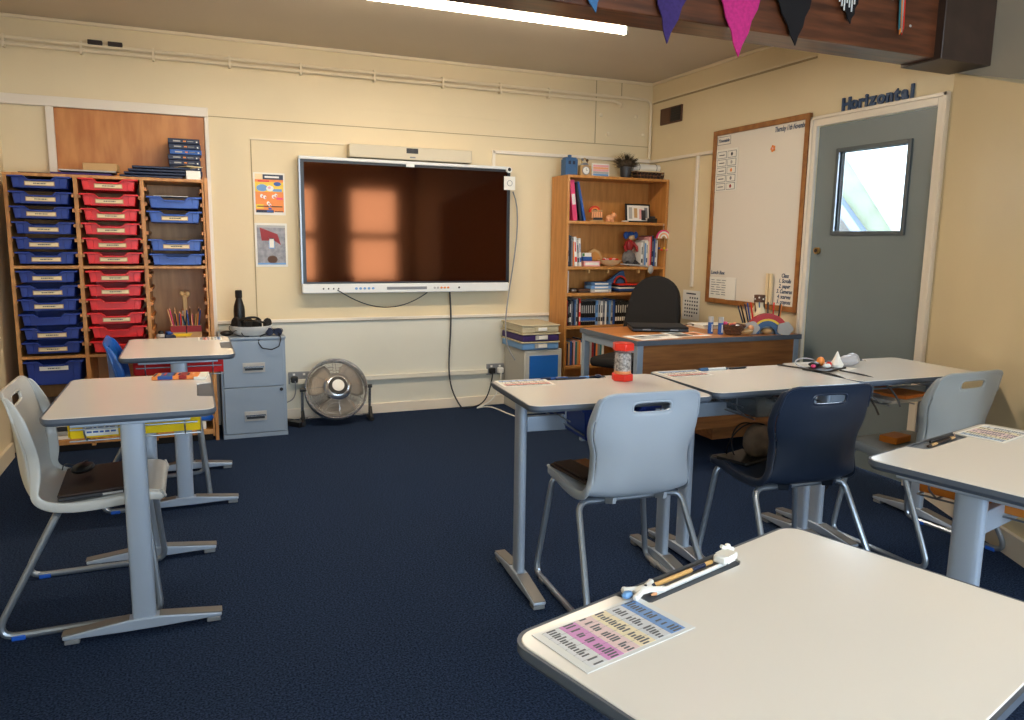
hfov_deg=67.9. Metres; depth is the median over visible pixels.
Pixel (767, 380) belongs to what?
student desk
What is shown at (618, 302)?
book
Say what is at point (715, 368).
pen
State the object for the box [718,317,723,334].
glue stick
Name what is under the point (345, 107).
trim
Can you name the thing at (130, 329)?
tray
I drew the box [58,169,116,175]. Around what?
document folder
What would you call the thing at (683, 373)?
worksheet
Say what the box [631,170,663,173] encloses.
paper sheet
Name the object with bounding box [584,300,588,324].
book
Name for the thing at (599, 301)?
book
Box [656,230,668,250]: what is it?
rainbow hanging
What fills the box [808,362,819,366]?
tape roll
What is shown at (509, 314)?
trim
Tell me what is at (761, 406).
tray
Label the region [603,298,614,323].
book
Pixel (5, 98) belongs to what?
trim
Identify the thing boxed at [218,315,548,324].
trim
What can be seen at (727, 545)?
toy figure
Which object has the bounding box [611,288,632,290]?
book
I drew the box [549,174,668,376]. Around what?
bookcase
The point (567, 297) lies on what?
book
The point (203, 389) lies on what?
tray
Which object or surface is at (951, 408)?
chair
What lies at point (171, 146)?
book
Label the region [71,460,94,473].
computer mouse
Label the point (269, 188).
poster
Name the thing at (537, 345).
case
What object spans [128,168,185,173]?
folder
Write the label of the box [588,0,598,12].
pennant flag
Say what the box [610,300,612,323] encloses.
book
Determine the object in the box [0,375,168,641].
chair
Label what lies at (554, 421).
wire basket
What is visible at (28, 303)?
tray
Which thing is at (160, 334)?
tape dispenser
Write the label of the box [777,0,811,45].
pennant flag
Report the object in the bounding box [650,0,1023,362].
wall
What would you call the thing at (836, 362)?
paper cone
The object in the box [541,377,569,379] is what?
pen
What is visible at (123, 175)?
folder
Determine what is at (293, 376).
wall socket
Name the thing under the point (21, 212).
tray
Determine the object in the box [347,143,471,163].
bar
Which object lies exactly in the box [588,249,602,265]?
wooden arch
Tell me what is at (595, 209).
toy
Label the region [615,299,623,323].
book
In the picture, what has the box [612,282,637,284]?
book
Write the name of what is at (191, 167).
paper sheet
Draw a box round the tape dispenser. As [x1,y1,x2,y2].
[156,331,164,338]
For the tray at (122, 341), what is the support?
on the shelf unit at (163, 284)
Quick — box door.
[803,107,937,481]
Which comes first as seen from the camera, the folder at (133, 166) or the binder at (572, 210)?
the folder at (133, 166)
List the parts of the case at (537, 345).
lid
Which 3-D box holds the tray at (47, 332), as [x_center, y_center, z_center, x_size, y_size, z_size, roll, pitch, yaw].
[-2.733,-0.178,4.563,0.306,0.068,0.378,-3,10,-22]
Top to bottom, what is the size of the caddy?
0.301 m
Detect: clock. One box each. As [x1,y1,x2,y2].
[578,158,590,175]
[647,216,656,222]
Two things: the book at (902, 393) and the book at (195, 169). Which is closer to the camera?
the book at (902, 393)
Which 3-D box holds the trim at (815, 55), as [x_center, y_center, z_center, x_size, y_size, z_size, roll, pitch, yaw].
[1.492,-1.967,5.385,0.014,0.010,1.780,-3,10,-22]
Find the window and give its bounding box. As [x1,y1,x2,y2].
[840,145,907,230]
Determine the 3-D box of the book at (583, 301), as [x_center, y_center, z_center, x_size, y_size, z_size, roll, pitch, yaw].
[0.534,-0.381,6.060,0.017,0.190,0.172,-3,10,-22]
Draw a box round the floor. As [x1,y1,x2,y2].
[0,404,1023,719]
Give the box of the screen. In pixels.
[297,155,511,293]
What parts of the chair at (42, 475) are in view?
leg, leg, leg, leg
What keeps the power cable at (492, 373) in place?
attached to the wall socket at (496, 368)
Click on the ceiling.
(642, 55)
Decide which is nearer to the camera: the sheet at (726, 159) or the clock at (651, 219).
the sheet at (726, 159)
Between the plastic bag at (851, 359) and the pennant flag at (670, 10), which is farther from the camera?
the plastic bag at (851, 359)
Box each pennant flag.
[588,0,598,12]
[657,0,685,43]
[721,0,759,56]
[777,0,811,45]
[839,0,858,23]
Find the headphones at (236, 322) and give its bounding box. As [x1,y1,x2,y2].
[231,316,261,326]
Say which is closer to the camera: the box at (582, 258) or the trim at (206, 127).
the trim at (206, 127)
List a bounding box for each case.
[152,372,199,379]
[501,319,559,332]
[501,328,559,341]
[501,336,559,349]
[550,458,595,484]
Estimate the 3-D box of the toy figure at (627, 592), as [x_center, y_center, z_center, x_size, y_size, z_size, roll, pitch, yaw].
[0.202,0.361,1.193,0.079,0.013,0.041,-5,11,-33]
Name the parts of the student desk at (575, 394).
leg, leg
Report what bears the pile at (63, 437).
on the shelf unit at (163, 284)
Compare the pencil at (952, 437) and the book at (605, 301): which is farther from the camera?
the book at (605, 301)
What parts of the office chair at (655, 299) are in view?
seat, backrest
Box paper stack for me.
[687,322,728,328]
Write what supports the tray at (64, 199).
in the shelf unit at (163, 284)
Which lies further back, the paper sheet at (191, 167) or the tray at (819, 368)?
the paper sheet at (191, 167)
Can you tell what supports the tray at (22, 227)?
in the shelf unit at (163, 284)
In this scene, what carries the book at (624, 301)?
on the bookcase at (610, 194)
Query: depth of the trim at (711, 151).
5.85 m
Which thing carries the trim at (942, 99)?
attached to the wall at (818, 86)
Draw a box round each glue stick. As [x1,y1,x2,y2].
[708,316,713,333]
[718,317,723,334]
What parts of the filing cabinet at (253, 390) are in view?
drawer, handle, drawer, kick plate, handle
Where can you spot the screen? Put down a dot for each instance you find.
(366, 225)
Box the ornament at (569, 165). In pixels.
[561,155,577,174]
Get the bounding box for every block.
[82,162,119,172]
[288,418,303,427]
[591,163,608,175]
[879,431,910,444]
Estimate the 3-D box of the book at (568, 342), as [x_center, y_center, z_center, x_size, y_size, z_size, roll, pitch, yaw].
[0.416,-0.063,6.062,0.015,0.186,0.171,-3,10,-22]
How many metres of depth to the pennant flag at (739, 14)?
3.05 m
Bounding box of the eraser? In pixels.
[713,549,736,564]
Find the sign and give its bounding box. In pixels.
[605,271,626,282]
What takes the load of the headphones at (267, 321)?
on the bowl at (246, 331)
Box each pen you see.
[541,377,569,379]
[556,377,586,379]
[698,367,727,370]
[729,366,745,368]
[740,305,745,322]
[744,304,748,322]
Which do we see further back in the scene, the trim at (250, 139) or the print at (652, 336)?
the trim at (250, 139)
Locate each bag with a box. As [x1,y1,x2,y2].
[726,422,768,456]
[840,353,859,365]
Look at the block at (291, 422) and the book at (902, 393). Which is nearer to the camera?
the book at (902, 393)
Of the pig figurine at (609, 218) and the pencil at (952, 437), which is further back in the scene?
the pig figurine at (609, 218)
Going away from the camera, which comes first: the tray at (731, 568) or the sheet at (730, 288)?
the tray at (731, 568)
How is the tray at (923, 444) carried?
on the student desk at (979, 472)
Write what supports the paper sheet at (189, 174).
on the shelf unit at (163, 284)
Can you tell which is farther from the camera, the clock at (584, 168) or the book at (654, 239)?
the book at (654, 239)
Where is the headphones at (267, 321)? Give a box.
[244,318,271,326]
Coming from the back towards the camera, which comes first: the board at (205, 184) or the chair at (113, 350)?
the board at (205, 184)
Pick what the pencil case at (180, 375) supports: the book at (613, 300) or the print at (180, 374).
the print at (180, 374)
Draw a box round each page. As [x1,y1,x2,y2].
[623,334,681,339]
[663,332,711,336]
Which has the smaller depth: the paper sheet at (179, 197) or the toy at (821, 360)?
the toy at (821, 360)
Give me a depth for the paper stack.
5.03 m
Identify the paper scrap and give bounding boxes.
[838,367,856,370]
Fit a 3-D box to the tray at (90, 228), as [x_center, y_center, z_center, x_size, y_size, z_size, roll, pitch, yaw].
[-2.413,-0.792,4.604,0.306,0.068,0.378,-3,10,-22]
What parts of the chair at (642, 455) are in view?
leg, leg, leg, leg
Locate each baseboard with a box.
[0,443,14,475]
[287,394,503,418]
[924,492,1023,567]
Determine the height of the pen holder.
0.128 m
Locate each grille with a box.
[387,286,426,289]
[670,105,680,121]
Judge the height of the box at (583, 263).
0.040 m
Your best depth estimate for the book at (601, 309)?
6.04 m
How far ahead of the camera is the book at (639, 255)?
6.12 m
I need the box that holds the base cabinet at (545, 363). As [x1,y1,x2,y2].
[504,345,561,413]
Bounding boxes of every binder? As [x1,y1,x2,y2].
[569,180,576,220]
[574,182,581,220]
[577,181,585,220]
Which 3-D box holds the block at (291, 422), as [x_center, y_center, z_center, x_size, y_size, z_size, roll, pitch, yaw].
[-1.521,0.435,5.279,0.180,0.040,0.060,6,10,28]
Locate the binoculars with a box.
[258,328,282,349]
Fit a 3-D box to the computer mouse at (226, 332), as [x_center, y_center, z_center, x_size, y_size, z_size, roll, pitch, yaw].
[-1.840,-0.174,4.903,0.084,0.036,0.060,-3,10,-22]
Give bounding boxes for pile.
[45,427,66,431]
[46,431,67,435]
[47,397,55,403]
[58,435,69,439]
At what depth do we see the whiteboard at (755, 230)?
5.06 m
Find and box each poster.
[253,172,285,214]
[254,223,287,266]
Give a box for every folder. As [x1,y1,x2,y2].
[50,172,113,175]
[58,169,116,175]
[120,174,182,178]
[124,171,184,177]
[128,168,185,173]
[132,165,189,170]
[871,385,931,403]
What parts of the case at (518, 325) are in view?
lid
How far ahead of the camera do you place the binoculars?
4.93 m
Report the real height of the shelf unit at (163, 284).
1.628 m
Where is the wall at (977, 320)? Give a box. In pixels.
[926,73,1023,538]
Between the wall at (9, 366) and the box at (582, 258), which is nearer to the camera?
the wall at (9, 366)
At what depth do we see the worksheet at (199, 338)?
4.12 m
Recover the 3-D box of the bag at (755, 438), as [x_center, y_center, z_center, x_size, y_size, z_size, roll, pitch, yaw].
[0.963,0.323,3.068,0.194,0.163,0.115,-3,10,-22]
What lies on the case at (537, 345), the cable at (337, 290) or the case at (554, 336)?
the case at (554, 336)
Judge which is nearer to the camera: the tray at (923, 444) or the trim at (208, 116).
the tray at (923, 444)
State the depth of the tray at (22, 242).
4.34 m
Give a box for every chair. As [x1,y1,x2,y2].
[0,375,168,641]
[102,335,213,514]
[534,389,701,611]
[590,276,680,373]
[697,383,871,556]
[831,369,1005,568]
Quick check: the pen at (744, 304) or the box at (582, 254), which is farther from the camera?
the box at (582, 254)
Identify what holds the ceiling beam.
attached to the ceiling
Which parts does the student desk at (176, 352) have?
leg, leg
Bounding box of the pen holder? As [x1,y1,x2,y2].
[744,313,793,334]
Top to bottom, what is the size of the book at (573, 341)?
0.196 m
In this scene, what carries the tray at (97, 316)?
in the shelf unit at (163, 284)
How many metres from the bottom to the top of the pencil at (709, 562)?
0.008 m
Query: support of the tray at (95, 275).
in the shelf unit at (163, 284)
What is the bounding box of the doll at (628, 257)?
[622,232,639,265]
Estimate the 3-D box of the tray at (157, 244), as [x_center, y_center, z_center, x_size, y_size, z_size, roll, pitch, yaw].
[-2.096,-0.720,4.751,0.306,0.068,0.378,-3,10,-22]
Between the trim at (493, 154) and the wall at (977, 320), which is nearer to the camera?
the wall at (977, 320)
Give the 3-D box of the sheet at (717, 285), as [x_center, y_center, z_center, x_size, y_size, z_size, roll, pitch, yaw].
[1.500,-0.523,5.504,0.003,0.153,0.225,-3,10,-22]
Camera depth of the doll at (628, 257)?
6.10 m
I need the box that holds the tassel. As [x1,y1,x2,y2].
[898,0,905,34]
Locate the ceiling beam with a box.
[444,0,996,74]
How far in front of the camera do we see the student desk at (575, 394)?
2.83 m
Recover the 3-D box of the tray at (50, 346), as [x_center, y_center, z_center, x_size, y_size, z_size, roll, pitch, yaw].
[-2.738,-0.097,4.580,0.306,0.068,0.378,-3,10,-22]
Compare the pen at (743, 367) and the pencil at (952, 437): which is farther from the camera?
the pen at (743, 367)
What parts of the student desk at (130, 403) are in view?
leg, leg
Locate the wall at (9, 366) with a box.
[0,136,19,453]
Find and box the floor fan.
[299,358,373,425]
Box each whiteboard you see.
[705,113,812,312]
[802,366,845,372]
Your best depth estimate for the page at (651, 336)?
4.46 m
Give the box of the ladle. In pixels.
[620,263,652,273]
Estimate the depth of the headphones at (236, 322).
4.86 m
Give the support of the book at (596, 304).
on the bookcase at (610, 194)
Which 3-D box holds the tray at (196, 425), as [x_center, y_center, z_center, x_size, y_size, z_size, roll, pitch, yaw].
[-1.328,0.189,2.684,0.418,0.088,0.310,-3,10,-22]
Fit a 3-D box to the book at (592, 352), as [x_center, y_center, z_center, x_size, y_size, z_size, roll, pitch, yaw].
[0.611,-0.076,6.143,0.019,0.190,0.171,-3,10,-22]
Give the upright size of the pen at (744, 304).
0.123 m
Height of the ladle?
0.082 m
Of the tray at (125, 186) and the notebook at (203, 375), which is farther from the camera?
the tray at (125, 186)
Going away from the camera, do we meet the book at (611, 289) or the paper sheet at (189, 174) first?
the paper sheet at (189, 174)
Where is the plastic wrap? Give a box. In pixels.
[795,358,815,367]
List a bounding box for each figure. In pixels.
[621,579,666,600]
[720,543,733,550]
[751,294,765,318]
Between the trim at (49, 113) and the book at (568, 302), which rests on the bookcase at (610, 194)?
the book at (568, 302)
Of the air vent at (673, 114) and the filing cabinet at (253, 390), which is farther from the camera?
the air vent at (673, 114)
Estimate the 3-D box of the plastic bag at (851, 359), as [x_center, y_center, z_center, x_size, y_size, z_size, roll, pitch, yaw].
[1.550,-0.002,3.497,0.125,0.058,0.075,-3,10,-22]
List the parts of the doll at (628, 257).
arm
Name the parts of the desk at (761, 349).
leg, rail, leg, modesty panel, leg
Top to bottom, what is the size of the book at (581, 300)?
0.190 m
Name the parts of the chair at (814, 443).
leg, leg, leg, leg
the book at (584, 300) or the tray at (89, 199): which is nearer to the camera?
the tray at (89, 199)
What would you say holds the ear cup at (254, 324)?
on the headphones at (236, 322)
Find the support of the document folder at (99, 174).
on the shelf unit at (163, 284)
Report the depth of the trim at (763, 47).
5.44 m
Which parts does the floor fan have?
blade, blade, blade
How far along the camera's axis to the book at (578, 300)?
5.96 m
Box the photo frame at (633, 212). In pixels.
[625,203,649,222]
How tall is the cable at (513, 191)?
1.245 m
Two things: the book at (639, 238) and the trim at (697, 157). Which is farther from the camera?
the book at (639, 238)
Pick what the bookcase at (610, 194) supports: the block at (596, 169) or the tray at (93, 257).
the block at (596, 169)
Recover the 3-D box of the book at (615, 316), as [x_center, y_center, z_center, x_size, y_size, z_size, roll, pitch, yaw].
[0.803,-0.392,6.172,0.019,0.186,0.172,-3,10,-22]
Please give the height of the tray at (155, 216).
0.068 m
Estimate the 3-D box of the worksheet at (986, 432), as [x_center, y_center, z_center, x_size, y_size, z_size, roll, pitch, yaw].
[1.432,0.218,2.260,0.200,0.002,0.130,-6,11,-36]
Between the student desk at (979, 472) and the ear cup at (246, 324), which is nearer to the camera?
the student desk at (979, 472)
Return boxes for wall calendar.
[682,290,699,320]
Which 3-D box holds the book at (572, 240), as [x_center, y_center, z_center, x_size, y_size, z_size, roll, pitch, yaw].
[0.431,-0.837,5.943,0.013,0.200,0.171,-3,10,-22]
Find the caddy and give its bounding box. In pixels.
[171,291,201,337]
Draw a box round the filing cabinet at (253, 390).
[217,331,287,439]
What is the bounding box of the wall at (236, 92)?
[0,16,652,401]
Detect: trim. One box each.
[0,12,652,85]
[0,92,207,116]
[45,106,57,171]
[204,117,220,424]
[208,116,647,147]
[217,313,548,323]
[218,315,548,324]
[250,138,344,144]
[250,139,257,316]
[290,369,487,384]
[345,107,586,126]
[492,150,494,165]
[494,150,650,162]
[595,80,596,134]
[649,150,712,163]
[652,54,817,102]
[653,46,771,85]
[653,56,817,104]
[689,156,699,286]
[795,91,950,485]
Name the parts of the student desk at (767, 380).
leg, leg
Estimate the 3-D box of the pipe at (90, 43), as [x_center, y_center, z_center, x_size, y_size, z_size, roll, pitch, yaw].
[-0.955,-1.790,5.343,4.541,0.492,0.038,-3,10,-22]
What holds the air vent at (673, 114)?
in the wall at (818, 86)
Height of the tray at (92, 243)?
0.068 m
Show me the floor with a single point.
(354, 572)
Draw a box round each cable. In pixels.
[337,290,426,307]
[448,292,461,407]
[463,373,492,408]
[477,406,514,416]
[478,371,501,406]
[505,191,517,359]
[777,364,879,414]
[839,370,900,406]
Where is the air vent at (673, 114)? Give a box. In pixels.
[660,104,682,125]
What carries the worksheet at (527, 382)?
on the student desk at (575, 394)
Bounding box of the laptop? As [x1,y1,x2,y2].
[627,322,688,331]
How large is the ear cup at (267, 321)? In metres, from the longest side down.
0.080 x 0.080 x 0.024 m
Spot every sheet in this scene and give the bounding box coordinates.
[153,195,187,198]
[179,166,202,168]
[184,171,200,179]
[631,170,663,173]
[709,277,725,298]
[715,147,738,191]
[725,277,735,299]
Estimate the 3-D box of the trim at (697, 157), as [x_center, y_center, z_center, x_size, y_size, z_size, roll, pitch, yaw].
[1.383,-1.043,5.754,0.020,0.975,0.025,-3,10,-22]
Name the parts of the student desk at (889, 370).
leg, leg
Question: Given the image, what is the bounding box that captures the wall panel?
[218,316,547,408]
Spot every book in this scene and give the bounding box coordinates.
[168,138,199,144]
[168,154,199,160]
[169,143,200,150]
[169,160,200,165]
[170,149,201,157]
[170,165,201,171]
[566,338,574,364]
[566,340,571,364]
[566,343,567,364]
[567,297,577,324]
[567,298,574,325]
[567,299,570,325]
[567,302,568,325]
[567,341,569,364]
[568,235,569,265]
[568,338,578,364]
[569,235,571,265]
[570,288,589,290]
[570,297,580,324]
[570,338,580,364]
[571,240,572,265]
[571,301,572,325]
[572,237,576,265]
[574,300,575,325]
[575,341,576,364]
[576,238,580,265]
[576,240,578,265]
[577,300,578,324]
[580,301,582,324]
[581,299,590,324]
[581,300,586,324]
[582,299,593,324]
[582,301,584,324]
[584,299,595,324]
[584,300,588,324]
[586,299,597,324]
[589,342,591,363]
[591,342,593,356]
[593,299,600,324]
[596,299,604,324]
[597,298,608,324]
[599,298,610,323]
[600,301,602,324]
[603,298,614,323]
[604,301,606,324]
[610,285,635,286]
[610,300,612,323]
[611,286,634,288]
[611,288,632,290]
[611,289,632,291]
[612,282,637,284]
[614,301,617,323]
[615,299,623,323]
[615,300,619,323]
[619,301,621,323]
[623,301,625,323]
[632,242,642,264]
[633,241,644,264]
[636,240,647,265]
[638,237,650,265]
[640,236,651,264]
[644,243,645,264]
[647,241,648,265]
[651,236,653,265]
[653,239,654,265]
[654,238,656,265]
[656,240,657,265]
[873,386,924,399]
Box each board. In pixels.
[53,107,206,179]
[203,178,219,439]
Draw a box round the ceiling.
[0,0,763,82]
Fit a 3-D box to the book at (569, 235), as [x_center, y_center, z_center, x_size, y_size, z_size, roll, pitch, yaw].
[0.401,-0.855,5.927,0.019,0.240,0.172,-3,10,-22]
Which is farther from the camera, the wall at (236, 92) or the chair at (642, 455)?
the wall at (236, 92)
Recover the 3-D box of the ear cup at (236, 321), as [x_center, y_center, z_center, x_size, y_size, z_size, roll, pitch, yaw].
[-1.769,-0.234,4.872,0.087,0.087,0.024,-32,-21,33]
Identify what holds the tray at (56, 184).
in the shelf unit at (163, 284)
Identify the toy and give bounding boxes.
[588,206,602,220]
[741,325,753,334]
[816,357,824,365]
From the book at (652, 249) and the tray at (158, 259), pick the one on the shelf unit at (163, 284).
the tray at (158, 259)
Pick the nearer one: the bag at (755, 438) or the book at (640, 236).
the bag at (755, 438)
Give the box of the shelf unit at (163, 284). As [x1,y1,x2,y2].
[1,172,214,451]
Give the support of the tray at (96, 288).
in the shelf unit at (163, 284)
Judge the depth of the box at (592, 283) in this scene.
6.00 m
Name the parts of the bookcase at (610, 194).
panel, shelf, shelf, shelf, panel, shelf, shelf, panel, panel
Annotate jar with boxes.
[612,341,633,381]
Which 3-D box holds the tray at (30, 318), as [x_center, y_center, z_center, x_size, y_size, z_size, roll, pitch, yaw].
[-2.737,-0.259,4.550,0.306,0.068,0.378,-3,10,-22]
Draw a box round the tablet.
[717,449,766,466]
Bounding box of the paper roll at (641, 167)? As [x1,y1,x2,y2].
[632,164,660,171]
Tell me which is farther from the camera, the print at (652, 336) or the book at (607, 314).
the book at (607, 314)
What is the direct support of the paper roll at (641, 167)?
on the paper sheet at (637, 170)
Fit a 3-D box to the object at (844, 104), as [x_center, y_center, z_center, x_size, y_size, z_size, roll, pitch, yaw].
[1.932,-1.478,4.387,0.010,0.073,0.063,-3,10,-22]
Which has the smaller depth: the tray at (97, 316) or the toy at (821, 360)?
the toy at (821, 360)
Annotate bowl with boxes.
[229,323,271,335]
[598,259,621,265]
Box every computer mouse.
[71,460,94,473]
[220,330,232,335]
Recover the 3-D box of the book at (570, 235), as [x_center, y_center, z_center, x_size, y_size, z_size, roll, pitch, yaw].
[0.418,-0.853,5.935,0.015,0.236,0.171,-3,10,-22]
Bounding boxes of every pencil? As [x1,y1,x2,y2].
[650,563,726,595]
[651,560,712,585]
[927,436,954,447]
[929,434,954,442]
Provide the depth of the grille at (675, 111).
5.90 m
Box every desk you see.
[39,374,221,645]
[118,336,238,507]
[491,374,711,609]
[517,527,1023,719]
[579,324,801,440]
[648,365,859,562]
[775,357,974,546]
[868,424,1023,585]
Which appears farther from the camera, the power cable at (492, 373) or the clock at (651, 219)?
the clock at (651, 219)
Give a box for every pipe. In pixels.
[0,33,622,107]
[0,34,651,158]
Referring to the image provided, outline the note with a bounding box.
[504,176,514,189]
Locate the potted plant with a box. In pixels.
[612,152,640,177]
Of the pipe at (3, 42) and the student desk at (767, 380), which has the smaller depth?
the student desk at (767, 380)
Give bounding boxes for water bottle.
[233,290,244,326]
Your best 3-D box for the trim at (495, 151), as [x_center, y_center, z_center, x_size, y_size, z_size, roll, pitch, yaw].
[0.500,-1.607,6.011,1.400,0.025,0.020,-3,10,-22]
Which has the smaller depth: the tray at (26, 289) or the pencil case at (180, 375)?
the pencil case at (180, 375)
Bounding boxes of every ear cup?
[231,317,240,326]
[244,319,251,326]
[252,319,261,326]
[263,318,271,326]
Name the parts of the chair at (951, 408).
leg, leg, leg, leg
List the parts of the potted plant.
pot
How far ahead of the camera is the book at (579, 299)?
5.97 m
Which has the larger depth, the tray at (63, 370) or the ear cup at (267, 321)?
the ear cup at (267, 321)
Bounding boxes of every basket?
[546,408,661,435]
[630,171,663,178]
[714,398,821,419]
[723,323,745,334]
[870,383,929,406]
[916,486,1023,522]
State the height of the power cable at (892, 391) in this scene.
0.112 m
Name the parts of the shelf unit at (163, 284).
panel, shelf, shelf, shelf, panel, shelf, panel, shelf, shelf, shelf, panel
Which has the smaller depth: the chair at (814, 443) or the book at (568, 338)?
the chair at (814, 443)
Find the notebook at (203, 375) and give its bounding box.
[194,372,208,379]
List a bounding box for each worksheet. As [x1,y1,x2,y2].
[198,337,221,340]
[495,379,555,386]
[532,598,694,673]
[655,370,711,377]
[955,425,1023,442]
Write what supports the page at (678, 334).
on the desk at (761, 349)
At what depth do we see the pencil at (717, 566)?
1.25 m
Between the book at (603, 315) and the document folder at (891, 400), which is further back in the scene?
the book at (603, 315)
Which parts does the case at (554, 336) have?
lid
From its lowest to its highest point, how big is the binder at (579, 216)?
0.290 m
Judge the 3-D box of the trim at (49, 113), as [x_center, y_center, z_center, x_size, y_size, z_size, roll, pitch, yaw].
[-2.816,-1.315,4.651,0.043,0.455,0.030,-3,10,-22]
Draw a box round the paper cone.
[831,351,843,367]
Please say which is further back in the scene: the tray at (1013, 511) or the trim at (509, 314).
the trim at (509, 314)
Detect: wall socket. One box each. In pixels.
[288,371,309,383]
[486,363,503,374]
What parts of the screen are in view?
rail, corner knob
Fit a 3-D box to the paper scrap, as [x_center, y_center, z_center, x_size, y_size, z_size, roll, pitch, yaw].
[1.488,0.042,3.398,0.130,0.001,0.050,-7,12,-39]
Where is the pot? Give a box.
[165,331,175,337]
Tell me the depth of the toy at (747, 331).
4.62 m
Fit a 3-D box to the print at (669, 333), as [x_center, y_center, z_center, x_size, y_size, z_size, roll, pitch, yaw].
[1.060,-0.158,4.628,0.216,0.001,0.160,-2,9,-20]
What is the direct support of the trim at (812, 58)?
attached to the wall at (818, 86)
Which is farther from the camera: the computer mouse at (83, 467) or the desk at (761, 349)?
the desk at (761, 349)
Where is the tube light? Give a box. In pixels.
[373,0,627,35]
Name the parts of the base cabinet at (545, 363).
door frame, door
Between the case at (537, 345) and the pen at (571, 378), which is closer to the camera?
the pen at (571, 378)
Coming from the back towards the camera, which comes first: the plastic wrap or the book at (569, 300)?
the book at (569, 300)
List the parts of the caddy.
handle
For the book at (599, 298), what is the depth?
6.07 m
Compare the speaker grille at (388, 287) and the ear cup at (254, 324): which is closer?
the ear cup at (254, 324)
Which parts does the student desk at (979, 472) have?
leg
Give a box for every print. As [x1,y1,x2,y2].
[153,372,194,376]
[200,337,220,339]
[632,334,667,338]
[668,332,705,335]
[684,293,697,316]
[711,279,725,294]
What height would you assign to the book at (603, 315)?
0.196 m
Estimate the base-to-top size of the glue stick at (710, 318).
0.105 m
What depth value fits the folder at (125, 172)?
4.53 m
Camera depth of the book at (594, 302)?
6.02 m
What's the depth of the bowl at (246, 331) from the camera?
4.86 m
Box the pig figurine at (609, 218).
[606,211,616,221]
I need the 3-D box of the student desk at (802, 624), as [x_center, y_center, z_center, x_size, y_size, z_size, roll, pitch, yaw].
[0.420,0.753,1.150,0.715,0.740,0.498,-6,11,-39]
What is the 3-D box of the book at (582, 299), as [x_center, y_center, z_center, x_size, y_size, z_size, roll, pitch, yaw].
[0.603,-0.384,6.088,0.017,0.190,0.172,-3,10,-22]
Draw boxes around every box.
[581,253,590,256]
[581,257,591,260]
[581,261,599,265]
[584,281,611,285]
[584,285,610,288]
[590,289,610,292]
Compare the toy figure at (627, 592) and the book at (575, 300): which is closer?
the toy figure at (627, 592)
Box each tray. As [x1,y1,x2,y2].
[6,174,72,191]
[8,190,73,206]
[9,205,74,219]
[11,221,76,234]
[12,237,77,248]
[14,251,78,263]
[15,269,79,282]
[16,283,80,296]
[17,296,81,310]
[18,309,82,325]
[20,322,83,339]
[21,335,84,353]
[22,357,86,384]
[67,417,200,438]
[77,177,138,194]
[79,193,138,208]
[80,208,140,221]
[81,222,141,234]
[82,237,142,249]
[83,251,142,263]
[85,269,144,281]
[85,281,144,295]
[86,294,145,309]
[87,307,146,323]
[89,320,147,337]
[90,334,148,352]
[133,359,223,375]
[146,196,201,210]
[146,210,201,223]
[148,239,202,250]
[149,253,204,264]
[197,383,212,395]
[220,342,231,347]
[545,406,661,440]
[618,557,739,602]
[711,395,779,417]
[759,326,773,333]
[908,433,965,448]
[919,484,1023,517]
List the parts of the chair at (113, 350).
leg, leg, leg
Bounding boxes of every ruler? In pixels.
[765,273,768,303]
[768,274,772,303]
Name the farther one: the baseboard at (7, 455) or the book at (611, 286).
the book at (611, 286)
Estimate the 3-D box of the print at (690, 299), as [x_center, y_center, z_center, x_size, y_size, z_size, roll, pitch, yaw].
[1.378,-0.424,5.849,0.002,0.182,0.164,-3,10,-22]
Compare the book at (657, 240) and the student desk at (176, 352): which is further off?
the book at (657, 240)
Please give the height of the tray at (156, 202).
0.068 m
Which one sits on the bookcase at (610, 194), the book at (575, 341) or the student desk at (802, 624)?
the book at (575, 341)
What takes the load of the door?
in the wall at (818, 86)
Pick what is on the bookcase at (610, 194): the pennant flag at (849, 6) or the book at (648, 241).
the book at (648, 241)
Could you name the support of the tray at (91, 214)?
in the shelf unit at (163, 284)
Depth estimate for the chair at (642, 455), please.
2.59 m
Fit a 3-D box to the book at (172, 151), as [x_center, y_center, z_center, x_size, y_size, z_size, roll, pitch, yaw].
[-2.076,-1.314,4.837,0.184,0.030,0.182,-3,10,-22]
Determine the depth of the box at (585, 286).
6.00 m
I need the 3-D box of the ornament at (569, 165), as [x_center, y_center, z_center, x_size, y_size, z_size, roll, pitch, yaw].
[0.441,-1.492,5.828,0.104,0.158,0.082,-3,10,-22]

